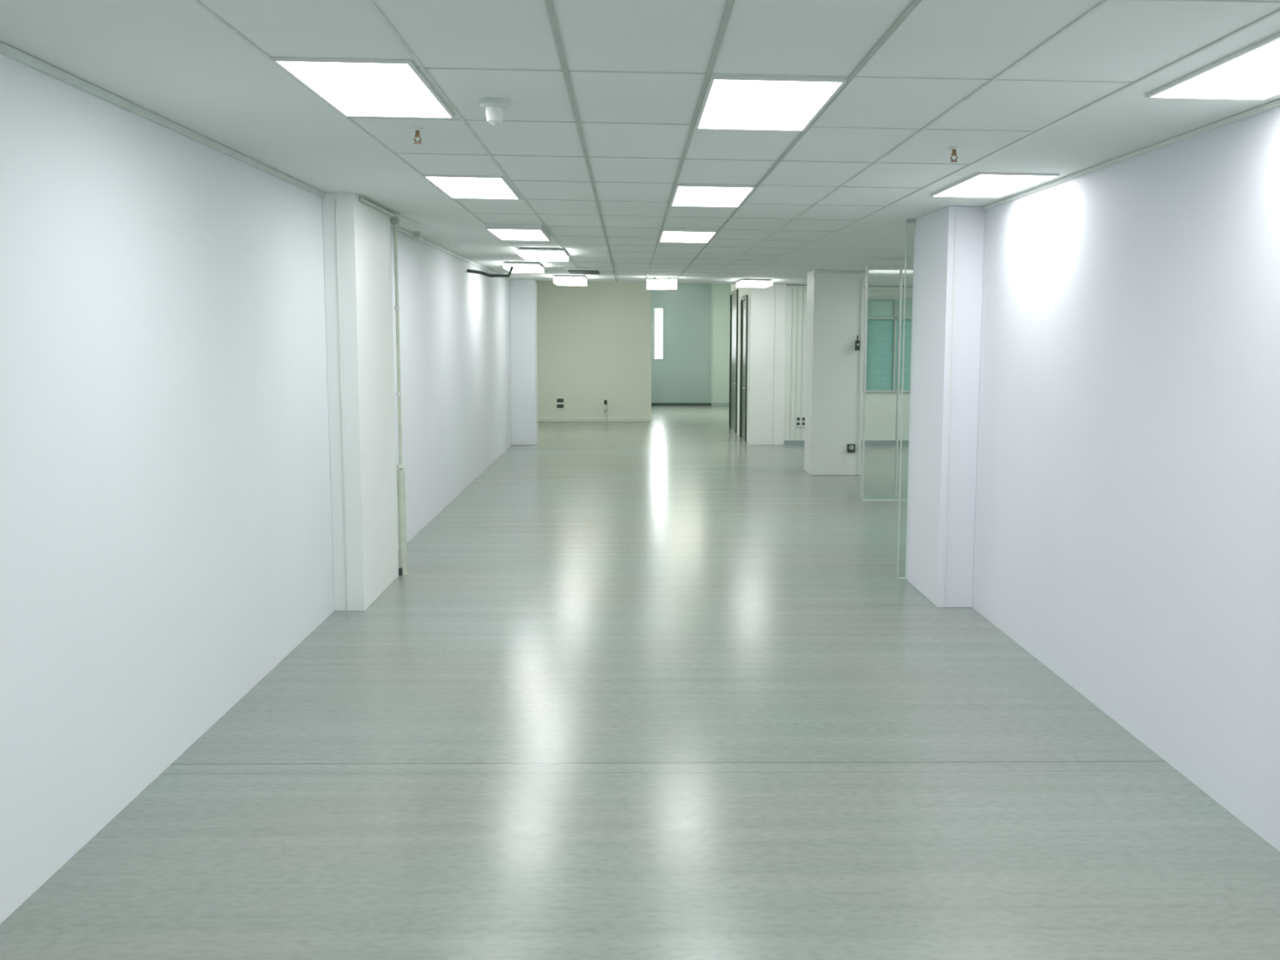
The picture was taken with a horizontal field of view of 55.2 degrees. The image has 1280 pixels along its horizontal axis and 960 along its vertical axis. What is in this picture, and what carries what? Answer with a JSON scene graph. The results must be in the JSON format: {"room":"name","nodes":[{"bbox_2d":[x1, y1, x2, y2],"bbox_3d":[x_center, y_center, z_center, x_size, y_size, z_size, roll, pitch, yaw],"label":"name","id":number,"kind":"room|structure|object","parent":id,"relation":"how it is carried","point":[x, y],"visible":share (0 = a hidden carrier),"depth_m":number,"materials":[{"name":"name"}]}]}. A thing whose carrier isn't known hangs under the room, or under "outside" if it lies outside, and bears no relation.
{"room":"empty office space","nodes":[
{"label":"empty office space","id":0,"kind":"room"},
{"bbox_2d":[0,53,511,924],"bbox_3d":[-2.335,-0.653,9.771,0.200,2.992,25.600,0,7,0],"label":"wall","id":1,"kind":"structure","parent":0,"point":[166,529],"depth_m":5.55,"materials":[{"name":"white paint"}]},
{"bbox_2d":[0,41,511,281],"bbox_3d":[-2.223,-2.099,9.450,0.022,0.033,25.300,0,7,0],"label":"trim","id":2,"kind":"structure","parent":1,"relation":"attached to","point":[6,50],"depth_m":5.50,"materials":[{"name":"white metal"}]},
{"bbox_2d":[466,266,514,277],"bbox_3d":[-1.985,-2.768,16.247,0.622,0.150,0.094,-1,7,-10],"label":"conduit pipe","id":3,"kind":"object","parent":1,"relation":"attached to","point":[473,271],"visible":1,"depth_m":16.25,"materials":[{"name":"metal"}]},
{"bbox_2d":[321,192,398,611],"bbox_3d":[-2.120,-0.605,9.387,0.225,2.989,1.318,0,7,0],"label":"column","id":4,"kind":"structure","parent":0,"point":[357,269],"depth_m":8.88,"materials":[{"name":"white paint"}]},
{"bbox_2d":[360,197,421,575],"bbox_3d":[-1.994,-0.679,10.098,0.088,2.967,2.450,0,7,0],"label":"pipe","id":5,"kind":"object","parent":4,"relation":"attached to","point":[402,570],"depth_m":10.15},
{"bbox_2d":[509,279,537,444],"bbox_3d":[-2.113,-2.141,22.326,0.465,2.989,0.280,0,7,0],"label":"wall pillar","id":6,"kind":"structure","parent":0,"point":[522,292],"depth_m":22.19,"materials":[{"name":"paint"}]},
{"bbox_2d":[535,280,651,417],"bbox_3d":[-1.169,-3.110,28.322,2.860,3.500,0.200,0,7,0],"label":"wall","id":7,"kind":"structure","parent":0,"point":[594,339],"depth_m":28.23,"materials":[{"name":"beige paint"}]},
{"bbox_2d":[554,396,565,409],"bbox_3d":[-1.853,-1.778,28.364,0.248,0.284,0.018,0,7,0],"label":"wall outlet","id":8,"kind":"object","parent":7,"relation":"attached to","point":[559,402],"visible":1,"depth_m":28.36,"materials":[{"name":"white plastic"}]},
{"bbox_2d":[537,417,651,421],"bbox_3d":[-1.068,-1.401,28.410,2.660,0.085,0.030,0,7,0],"label":"baseboard","id":9,"kind":"structure","parent":7,"relation":"attached to","point":[539,419],"depth_m":28.40,"materials":[{"name":"paint"}]},
{"bbox_2d":[0,405,1279,959],"bbox_3d":[2.306,0.113,16.650,9.700,0.150,39.400,0,7,0],"label":"floor","id":10,"kind":"structure","parent":0,"point":[668,686],"depth_m":5.57,"materials":[{"name":"laminate"}]},
{"bbox_2d":[604,400,607,421],"bbox_3d":[-0.797,-1.602,28.343,0.070,0.500,0.070,0,7,0],"label":"pipe stub","id":11,"kind":"object","parent":10,"relation":"on","point":[605,401],"visible":1,"depth_m":28.32,"materials":[{"name":"paint"}]},
{"bbox_2d":[0,0,1279,287],"bbox_3d":[2.365,-2.105,9.539,9.700,0.295,25.800,0,7,0],"label":"ceiling","id":12,"kind":"structure","parent":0,"point":[172,60],"depth_m":4.99,"materials":[{"name":"tile"}]},
{"bbox_2d":[271,57,455,118],"bbox_3d":[-1.059,-1.546,4.868,0.490,0.021,1.110,0,7,0],"label":"ceiling light panel","id":13,"kind":"object","parent":12,"relation":"in","point":[354,87],"depth_m":4.76,"materials":[{"name":"white plastic"}]},
{"bbox_2d":[422,174,519,199],"bbox_3d":[-1.087,-1.927,8.075,0.490,0.021,1.190,0,7,0],"label":"ceiling light panel","id":14,"kind":"object","parent":12,"relation":"in","point":[490,187],"depth_m":7.98,"materials":[{"name":"white plastic"}]},
{"bbox_2d":[485,222,550,240],"bbox_3d":[-1.116,-2.299,11.374,0.490,0.059,1.250,0,7,0],"label":"ceiling light panel","id":15,"kind":"object","parent":12,"relation":"in","point":[530,232],"depth_m":11.18,"materials":[{"name":"white plastic"}]},
{"bbox_2d":[502,261,544,273],"bbox_3d":[-1.611,-2.961,17.056,0.480,0.098,1.200,0,7,0],"label":"ceiling light panel","id":16,"kind":"object","parent":12,"relation":"in","point":[519,267],"depth_m":16.51,"materials":[{"name":"white plastic"}]},
{"bbox_2d":[517,247,568,261],"bbox_3d":[-1.117,-2.628,14.281,0.520,0.089,1.200,0,7,0],"label":"ceiling light panel","id":17,"kind":"object","parent":12,"relation":"in","point":[533,254],"depth_m":13.73,"materials":[{"name":"white plastic"}]},
{"bbox_2d":[552,275,586,285],"bbox_3d":[-1.161,-3.340,20.490,0.520,0.139,1.100,0,7,0],"label":"ceiling light panel","id":18,"kind":"object","parent":12,"relation":"in","point":[559,280],"depth_m":19.96,"materials":[{"name":"white plastic"}]},
{"bbox_2d":[564,268,603,274],"bbox_3d":[-0.838,-3.142,18.452,0.550,0.043,1.000,0,7,0],"label":"ceiling air vent","id":19,"kind":"object","parent":12,"relation":"in","point":[575,271],"depth_m":18.08,"materials":[{"name":"grey metal"}]},
{"bbox_2d":[658,230,717,243],"bbox_3d":[0.446,-2.336,11.761,0.500,0.021,1.300,0,7,0],"label":"ceiling light panel","id":20,"kind":"object","parent":12,"relation":"in","point":[667,236],"depth_m":11.67,"materials":[{"name":"white plastic"}]},
{"bbox_2d":[670,184,755,207],"bbox_3d":[0.476,-1.929,8.335,0.500,0.021,1.200,0,7,0],"label":"ceiling light panel","id":21,"kind":"object","parent":12,"relation":"in","point":[684,195],"depth_m":8.24,"materials":[{"name":"white plastic"}]},
{"bbox_2d":[191,0,1279,284],"bbox_3d":[0.204,-2.091,9.623,3.132,0.062,25.400,0,7,0],"label":"grid","id":22,"kind":"object","parent":12,"relation":"attached to","point":[729,6],"depth_m":5.24,"materials":[{"name":"grey metal"}]},
{"bbox_2d":[735,278,773,287],"bbox_3d":[1.918,-3.315,20.621,0.520,0.109,1.100,0,7,0],"label":"ceiling light panel","id":23,"kind":"object","parent":12,"relation":"attached to","point":[744,282],"depth_m":20.09,"materials":[{"name":"white plastic"}]},
{"bbox_2d":[694,75,846,131],"bbox_3d":[0.505,-1.538,5.038,0.500,0.021,1.100,0,7,0],"label":"ceiling light panel","id":24,"kind":"object","parent":12,"relation":"in","point":[729,102],"depth_m":4.93,"materials":[{"name":"white plastic"}]},
{"bbox_2d":[929,172,1059,198],"bbox_3d":[2.143,-1.799,7.494,0.460,0.020,1.130,0,7,0],"label":"ceiling light panel","id":25,"kind":"object","parent":12,"relation":"in","point":[980,184],"depth_m":7.40,"materials":[{"name":"white plastic"}]},
{"bbox_2d":[1145,32,1279,100],"bbox_3d":[2.173,-1.398,4.118,0.460,0.020,1.170,0,7,0],"label":"ceiling light panel","id":26,"kind":"object","parent":12,"relation":"in","point":[1252,73],"depth_m":4.36,"materials":[{"name":"white plastic"}]},
{"bbox_2d":[651,283,711,405],"bbox_3d":[1.112,-3.850,34.553,1.810,3.500,0.190,0,7,0],"label":"wall","id":27,"kind":"structure","parent":0,"point":[683,377],"depth_m":34.52,"materials":[{"name":"paint"}]},
{"bbox_2d":[653,307,663,359],"bbox_3d":[0.527,-4.119,34.481,0.260,1.450,0.080,0,7,0],"label":"window","id":28,"kind":"structure","parent":27,"relation":"in","point":[658,312],"depth_m":34.49,"materials":[{"name":"glass"}]},
{"bbox_2d":[711,284,731,405],"bbox_3d":[2.507,-3.852,34.570,0.980,3.500,0.180,0,7,0],"label":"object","id":29,"kind":"object","parent":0,"point":[720,292],"depth_m":34.51,"materials":[{"name":"green paint"}]},
{"bbox_2d":[731,284,737,291],"bbox_3d":[2.050,-4.245,25.496,0.150,0.580,1.700,0,7,0],"label":"lintel","id":30,"kind":"object","parent":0,"point":[734,287],"visible":0.14,"depth_m":25.63,"materials":[{"name":"white paint"}]},
{"bbox_2d":[737,287,742,435],"bbox_3d":[2.061,-2.645,24.402,0.150,3.500,0.850,0,7,0],"label":"wall","id":31,"kind":"structure","parent":0,"point":[740,289],"depth_m":24.52,"materials":[{"name":"white paint"}]},
{"bbox_2d":[728,289,737,433],"bbox_3d":[1.969,-2.497,25.703,0.111,2.900,1.660,0,7,0],"label":"door","id":32,"kind":"structure","parent":31,"relation":"in","point":[733,367],"depth_m":25.85,"materials":[{"name":"glass"}]},
{"bbox_2d":[739,295,747,441],"bbox_3d":[1.989,-2.137,23.430,0.111,2.720,1.160,0,7,0],"label":"door","id":33,"kind":"structure","parent":31,"relation":"in","point":[744,300],"depth_m":23.48,"materials":[{"name":"black metal"}]},
{"bbox_2d":[742,287,747,296],"bbox_3d":[2.070,-3.885,23.223,0.150,0.760,1.200,0,7,0],"label":"lintel","id":34,"kind":"object","parent":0,"point":[744,290],"visible":0.14,"depth_m":23.28,"materials":[{"name":"white paint"}]},
{"bbox_2d":[746,284,786,444],"bbox_3d":[2.318,-2.125,22.524,0.630,2.910,0.608,0,7,0],"label":"pillar","id":35,"kind":"structure","parent":0,"point":[766,306],"depth_m":22.24,"materials":[{"name":"paint"}]},
{"bbox_2d":[804,270,865,475],"bbox_3d":[2.798,-1.550,17.706,0.735,2.903,0.720,0,7,0],"label":"pillar","id":36,"kind":"structure","parent":0,"point":[835,299],"depth_m":17.39,"materials":[{"name":"white paint"}]},
{"bbox_2d":[847,444,855,452],"bbox_3d":[3.013,-0.452,17.460,0.110,0.120,0.070,0,7,0],"label":"box","id":37,"kind":"object","parent":36,"relation":"attached to","point":[851,447],"visible":1,"depth_m":17.45,"materials":[{"name":"plastic"}]},
{"bbox_2d":[854,335,859,350],"bbox_3d":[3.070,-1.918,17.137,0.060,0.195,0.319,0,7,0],"label":"wall switch","id":38,"kind":"object","parent":36,"relation":"attached to","point":[857,342],"visible":1,"depth_m":17.11,"materials":[{"name":"plastic"}]},
{"bbox_2d":[783,286,912,440],"bbox_3d":[4.719,-2.079,22.353,4.170,2.860,0.200,0,7,0],"label":"wall","id":39,"kind":"structure","parent":0,"point":[880,406],"depth_m":22.31,"materials":[{"name":"white paint"}]},
{"bbox_2d":[789,286,803,439],"bbox_3d":[2.896,-2.115,22.224,0.322,2.760,0.015,0,7,0],"label":"trim","id":40,"kind":"structure","parent":39,"relation":"attached to","point":[792,286],"depth_m":22.21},
{"bbox_2d":[795,415,800,426],"bbox_3d":[2.885,-1.070,22.332,0.090,0.200,0.018,0,7,0],"label":"wall outlet","id":41,"kind":"object","parent":39,"relation":"attached to","point":[797,417],"visible":1,"depth_m":22.32,"materials":[{"name":"white plastic"}]},
{"bbox_2d":[800,415,804,426],"bbox_3d":[2.986,-1.070,22.332,0.090,0.200,0.018,0,7,0],"label":"wall outlet","id":42,"kind":"object","parent":39,"relation":"attached to","point":[802,419],"visible":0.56,"depth_m":22.33,"materials":[{"name":"white plastic"}]},
{"bbox_2d":[783,439,908,444],"bbox_3d":[4.720,-0.696,22.401,4.170,0.100,0.030,0,7,0],"label":"baseboard","id":43,"kind":"structure","parent":39,"relation":"attached to","point":[787,442],"depth_m":22.38,"materials":[{"name":"paint"}]},
{"bbox_2d":[862,297,912,391],"bbox_3d":[5.030,-2.451,22.216,1.950,1.710,0.090,0,7,0],"label":"window","id":44,"kind":"structure","parent":39,"relation":"in","point":[882,312],"depth_m":22.23,"materials":[{"name":"teal glass"}]},
{"bbox_2d":[861,265,913,502],"bbox_3d":[4.767,-1.136,14.620,4.190,2.810,0.080,0,7,0],"label":"glass wall","id":45,"kind":"structure","parent":0,"point":[900,268],"depth_m":14.57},
{"bbox_2d":[905,205,985,607],"bbox_3d":[2.318,-0.565,9.385,0.260,2.909,1.068,0,7,0],"label":"wall pillar","id":46,"kind":"structure","parent":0,"point":[949,241],"depth_m":8.98,"materials":[{"name":"paint"}]},
{"bbox_2d":[897,219,915,580],"bbox_3d":[2.148,-0.622,9.880,0.071,2.905,0.030,0,7,0],"label":"panel","id":47,"kind":"object","parent":46,"relation":"attached to","point":[907,220],"visible":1,"depth_m":9.87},
{"bbox_2d":[972,106,1279,852],"bbox_3d":[2.600,0.135,3.513,0.200,2.904,12.900,0,7,0],"label":"wall","id":48,"kind":"structure","parent":0,"point":[1127,520],"depth_m":5.96,"materials":[{"name":"white paint"}]},
{"bbox_2d":[982,98,1279,209],"bbox_3d":[2.494,-1.233,2.816,0.020,0.020,11.840,0,7,0],"label":"trim","id":49,"kind":"structure","parent":48,"relation":"attached to","point":[1274,104],"depth_m":5.87,"materials":[{"name":"painted metal"}]},
{"bbox_3d":[2.193,-4.764,29.061,9.700,0.590,13.600,0,7,0],"label":"ceiling","id":50,"kind":"structure","parent":0,"visible":0},
{"bbox_2d":[411,127,423,144],"bbox_3d":[-1.052,-1.627,5.790,0.056,0.070,0.056,0,7,0],"label":"sprinkler","id":51,"kind":"object","parent":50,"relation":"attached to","point":[417,130],"visible":1,"depth_m":5.78,"materials":[{"name":"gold metal"}]},
{"bbox_2d":[480,97,508,125],"bbox_3d":[-0.600,-1.516,5.051,0.120,0.100,0.120,0,7,0],"label":"smoke detector","id":52,"kind":"object","parent":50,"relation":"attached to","point":[494,106],"visible":1,"depth_m":5.02,"materials":[{"name":"white plastic"}]},
{"bbox_2d":[645,276,677,290],"bbox_3d":[0.357,-3.234,20.163,0.510,0.212,0.220,0,7,0],"label":"ceiling light","id":53,"kind":"object","parent":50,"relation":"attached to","point":[654,284],"visible":1,"depth_m":20.07,"materials":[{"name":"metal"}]},
{"bbox_2d":[948,146,959,162],"bbox_3d":[1.556,-1.612,6.066,0.056,0.070,0.056,0,7,0],"label":"sprinkler","id":54,"kind":"object","parent":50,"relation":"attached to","point":[953,148],"visible":1,"depth_m":6.06,"materials":[{"name":"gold metal"}]}
]}

